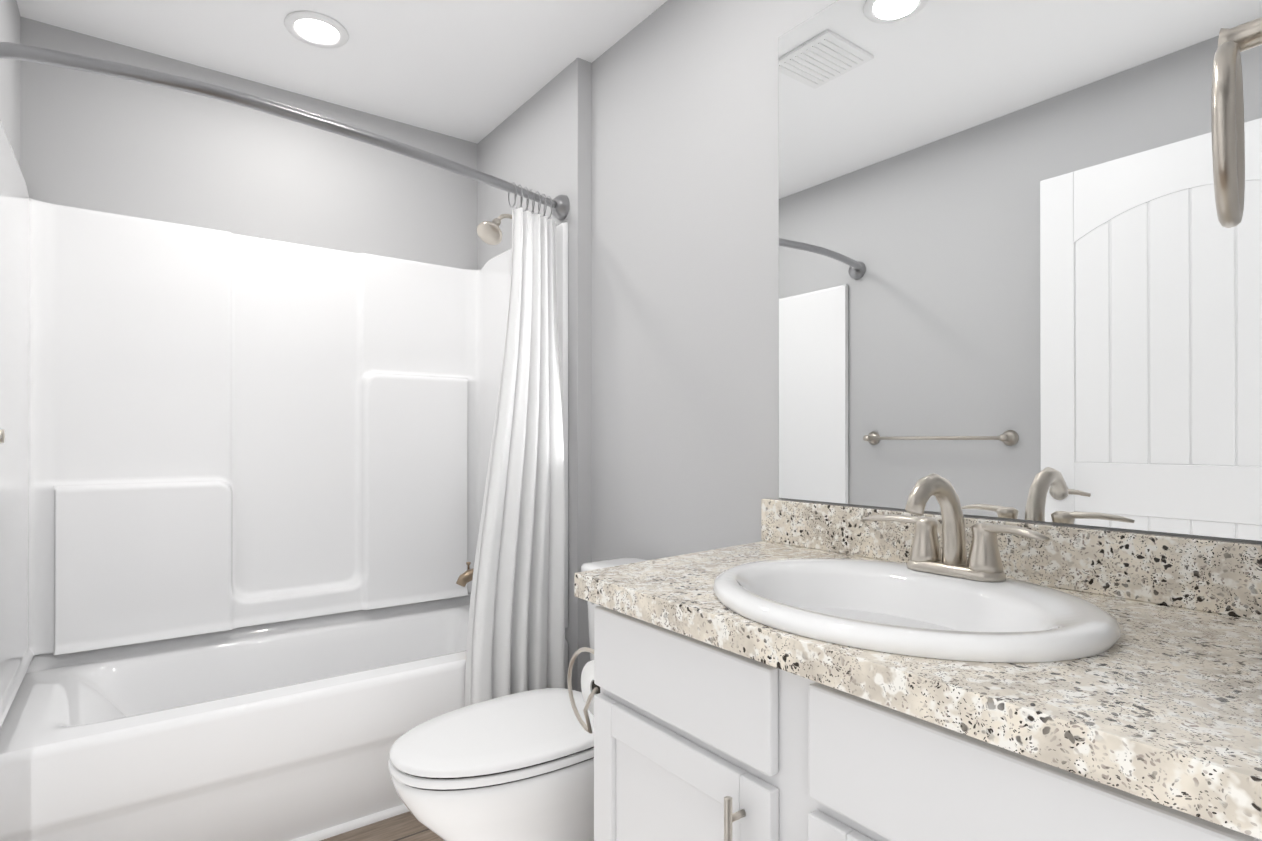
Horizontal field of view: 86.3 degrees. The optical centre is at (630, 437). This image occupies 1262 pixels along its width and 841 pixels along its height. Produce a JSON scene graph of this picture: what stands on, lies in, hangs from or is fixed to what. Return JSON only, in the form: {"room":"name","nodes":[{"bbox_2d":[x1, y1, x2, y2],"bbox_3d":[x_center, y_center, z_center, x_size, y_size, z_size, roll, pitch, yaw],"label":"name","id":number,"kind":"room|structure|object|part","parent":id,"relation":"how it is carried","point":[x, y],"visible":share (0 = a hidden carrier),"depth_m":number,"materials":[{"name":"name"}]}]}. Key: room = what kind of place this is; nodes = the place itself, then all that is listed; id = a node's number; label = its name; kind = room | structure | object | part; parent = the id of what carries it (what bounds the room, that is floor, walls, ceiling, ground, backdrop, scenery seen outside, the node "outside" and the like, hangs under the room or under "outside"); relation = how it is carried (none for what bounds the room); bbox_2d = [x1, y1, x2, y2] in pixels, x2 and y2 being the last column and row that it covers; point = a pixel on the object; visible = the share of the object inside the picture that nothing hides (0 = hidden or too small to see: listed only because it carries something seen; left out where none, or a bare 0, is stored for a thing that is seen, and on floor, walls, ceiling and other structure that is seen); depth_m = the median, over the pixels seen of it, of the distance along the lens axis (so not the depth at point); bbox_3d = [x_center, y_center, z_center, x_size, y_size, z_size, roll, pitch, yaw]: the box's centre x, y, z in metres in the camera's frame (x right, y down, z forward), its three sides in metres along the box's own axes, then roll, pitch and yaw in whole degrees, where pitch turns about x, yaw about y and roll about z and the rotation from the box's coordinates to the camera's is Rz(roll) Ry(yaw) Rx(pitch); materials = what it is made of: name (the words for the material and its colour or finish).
{"room":"bathroom","nodes":[
{"label":"bathroom","id":0,"kind":"room"},
{"bbox_2d":[0,0,20,165],"bbox_3d":[-1.681,-0.092,1.730,0.077,2.440,0.840,0,0,-36],"label":"wall","id":1,"kind":"structure","parent":0,"point":[10,16],"depth_m":1.93,"materials":[{"name":"grey paint"}]},
{"bbox_2d":[0,42,568,219],"bbox_3d":[-0.803,-0.820,1.872,1.546,0.088,0.258,0,0,-36],"label":"curtain rod","id":2,"kind":"object","parent":1,"relation":"attached to","point":[560,203],"visible":0.94,"depth_m":1.64,"materials":[{"name":"silver metal"}]},
{"bbox_2d":[508,182,520,208],"bbox_3d":[-0.390,-0.798,2.213,0.003,0.084,0.060,0,0,-36],"label":"ring","id":3,"kind":"object","parent":2,"relation":"hanging from","point":[515,195],"depth_m":2.23,"materials":[{"name":"silver metal"}]},
{"bbox_2d":[465,207,565,706],"bbox_3d":[-0.374,0.138,2.207,0.350,1.784,0.165,0,0,-36],"label":"shower curtain","id":4,"kind":"object","parent":3,"relation":"hanging from","point":[516,634],"visible":0.92,"depth_m":2.19,"materials":[{"name":"white fabric"}]},
{"bbox_2d":[521,186,526,211],"bbox_3d":[-0.373,-0.798,2.233,0.003,0.084,0.060,0,0,-36],"label":"ring","id":5,"kind":"object","parent":2,"relation":"hanging from","point":[521,200],"depth_m":2.24,"materials":[{"name":"silver metal"}]},
{"bbox_2d":[527,188,532,211],"bbox_3d":[-0.356,-0.798,2.254,0.003,0.084,0.060,0,0,-36],"label":"ring","id":6,"kind":"object","parent":2,"relation":"hanging from","point":[527,188],"depth_m":2.26,"materials":[{"name":"silver metal"}]},
{"bbox_2d":[533,191,538,213],"bbox_3d":[-0.339,-0.798,2.275,0.003,0.084,0.060,0,0,-36],"label":"ring","id":7,"kind":"object","parent":2,"relation":"hanging from","point":[533,191],"depth_m":2.27,"materials":[{"name":"silver metal"}]},
{"bbox_2d":[539,193,544,216],"bbox_3d":[-0.322,-0.798,2.296,0.003,0.084,0.060,0,0,-36],"label":"ring","id":8,"kind":"object","parent":2,"relation":"hanging from","point":[539,193],"depth_m":2.30,"materials":[{"name":"silver metal"}]},
{"bbox_2d":[545,196,550,219],"bbox_3d":[-0.305,-0.798,2.317,0.003,0.084,0.060,0,0,-36],"label":"ring","id":9,"kind":"object","parent":2,"relation":"hanging from","point":[545,196],"depth_m":2.30,"materials":[{"name":"silver metal"}]},
{"bbox_2d":[20,17,476,269],"bbox_3d":[-1.289,-0.089,2.604,1.747,2.440,0.100,0,0,-36],"label":"wall","id":10,"kind":"structure","parent":0,"point":[100,142],"depth_m":2.43,"materials":[{"name":"grey paint"}]},
{"bbox_2d":[16,0,666,143],"bbox_3d":[-0.254,-1.364,1.210,1.747,0.100,3.580,0,0,-36],"label":"ceiling","id":11,"kind":"structure","parent":0,"point":[476,71],"depth_m":2.24,"materials":[{"name":"white paint"}]},
{"bbox_2d":[284,11,348,47],"bbox_3d":[-1.006,-1.304,2.158,0.188,0.012,0.188,0,0,-36],"label":"recessed light","id":12,"kind":"object","parent":11,"relation":"in","point":[291,19],"depth_m":2.15,"materials":[{"name":"white plastic"}]},
{"bbox_3d":[-1.006,-1.307,2.158,0.128,0.001,0.128,0,0,-36],"label":"recessed ceiling light lens","id":13,"kind":"part","parent":12,"relation":"part of","materials":[{"name":"white plastic"}]},
{"bbox_2d":[321,811,443,840],"bbox_3d":[-0.254,1.176,1.202,1.747,0.100,3.580,0,0,-36],"label":"floor","id":14,"kind":"structure","parent":0,"point":[407,826],"depth_m":1.92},
{"bbox_2d":[0,120,567,840],"bbox_3d":[-1.058,0.112,2.226,1.510,2.035,0.778,0,0,-36],"label":"shower","id":15,"kind":"object","parent":14,"relation":"on","point":[242,484],"visible":0.85,"depth_m":2.25,"materials":[{"name":"white plastic"}]},
{"bbox_2d":[290,804,408,840],"bbox_3d":[-0.836,1.120,1.922,1.507,0.018,0.018,0,0,-36],"label":"baseboard","id":16,"kind":"structure","parent":15,"relation":"attached to","point":[356,823],"depth_m":1.94,"materials":[{"name":"white wood"}]},
{"bbox_3d":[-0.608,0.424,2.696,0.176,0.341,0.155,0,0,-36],"label":"spout","id":17,"kind":"part","parent":15,"relation":"part of","materials":[{"name":"brown metal"}]},
{"bbox_2d":[388,557,647,840],"bbox_3d":[-0.184,0.748,1.690,0.823,0.760,0.468,0,0,-36],"label":"toilet","id":18,"kind":"object","parent":14,"relation":"on","point":[516,767],"visible":0.54,"depth_m":1.49,"materials":[{"name":"white ceramic"}]},
{"bbox_3d":[-0.295,0.720,1.608,0.547,0.018,0.380,0,0,-36],"label":"seat","id":19,"kind":"part","parent":18,"relation":"part of","materials":[{"name":"white plastic"}]},
{"bbox_3d":[-0.280,0.707,1.619,0.580,0.046,0.376,0,0,-36],"label":"lid","id":20,"kind":"part","parent":18,"relation":"part of","materials":[{"name":"white plastic"}]},
{"bbox_3d":[0.057,0.551,1.869,0.222,0.366,0.468,0,0,-36],"label":"tank","id":21,"kind":"part","parent":18,"relation":"part of","materials":[{"name":"white ceramic"}]},
{"bbox_2d":[567,473,1261,840],"bbox_3d":[0.382,0.592,1.115,0.626,1.068,1.118,0,0,-36],"label":"bathroom vanity","id":22,"kind":"object","parent":14,"relation":"on","point":[819,671],"visible":1,"depth_m":0.91,"materials":[{"name":"white paint"}]},
{"bbox_3d":[0.213,0.740,0.894,0.018,0.520,0.928,0,0,-36],"label":"door","id":23,"kind":"part","parent":22,"relation":"part of","materials":[{"name":"white paint"}]},
{"bbox_3d":[0.193,0.595,0.876,0.037,0.190,0.174,0,0,-36],"label":"handle","id":24,"kind":"part","parent":22,"relation":"part of","materials":[{"name":"silver metal"}]},
{"bbox_2d":[713,558,1120,662],"bbox_3d":[0.397,0.310,1.033,0.498,0.160,0.582,0,0,-36],"label":"sink","id":25,"kind":"object","parent":22,"relation":"in","point":[789,610],"depth_m":0.96,"materials":[{"name":"white ceramic"}]},
{"bbox_3d":[0.213,0.388,0.895,0.018,0.146,0.928,0,0,-36],"label":"drawer","id":26,"kind":"part","parent":22,"relation":"part of","materials":[{"name":"white paint"}]},
{"bbox_2d":[863,473,1049,581],"bbox_3d":[0.508,0.145,1.115,0.168,0.172,0.316,0,0,-36],"label":"faucet","id":27,"kind":"object","parent":22,"relation":"on","point":[927,563],"depth_m":1.13,"materials":[{"name":"silver metal"}]},
{"bbox_2d":[761,498,1261,620],"bbox_3d":[0.645,0.204,1.269,0.020,0.105,1.050,0,0,-36],"label":"backsplash","id":28,"kind":"structure","parent":22,"relation":"on","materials":[{"name":"stone"}]},
{"bbox_2d":[477,58,591,691],"bbox_3d":[-0.370,-0.089,2.699,0.157,2.440,0.840,0,0,-36],"label":"wall","id":29,"kind":"structure","parent":0,"point":[540,141],"depth_m":2.35,"materials":[{"name":"grey paint"}]},
{"bbox_2d":[591,0,1261,560],"bbox_3d":[0.482,-0.092,1.589,0.108,2.440,1.960,0,0,-36],"label":"wall","id":30,"kind":"structure","parent":0,"point":[1019,272],"depth_m":1.36,"materials":[{"name":"grey paint"}]},
{"bbox_3d":[0.766,-0.095,0.642,0.577,2.440,0.100,0,0,-36],"label":"wall","id":31,"kind":"structure","parent":0,"visible":0},
{"bbox_2d":[1211,17,1261,227],"bbox_3d":[0.539,-0.283,0.582,0.155,0.192,0.071,0,0,-36],"label":"towel ring","id":32,"kind":"object","parent":31,"relation":"attached to","point":[1228,132],"visible":1,"depth_m":0.56,"materials":[{"name":"silver metal"}]},
{"bbox_3d":[-0.646,-0.096,0.331,0.077,2.440,2.640,0,0,-36],"label":"wall","id":33,"kind":"structure","parent":0,"visible":0},
{"bbox_2d":[0,429,4,442],"bbox_3d":[-1.139,-0.004,1.123,0.070,0.063,0.683,0,0,-36],"label":"towel bar","id":34,"kind":"object","parent":33,"relation":"attached to","point":[2,436],"visible":1,"depth_m":1.38,"materials":[{"name":"silver metal"}]}
]}

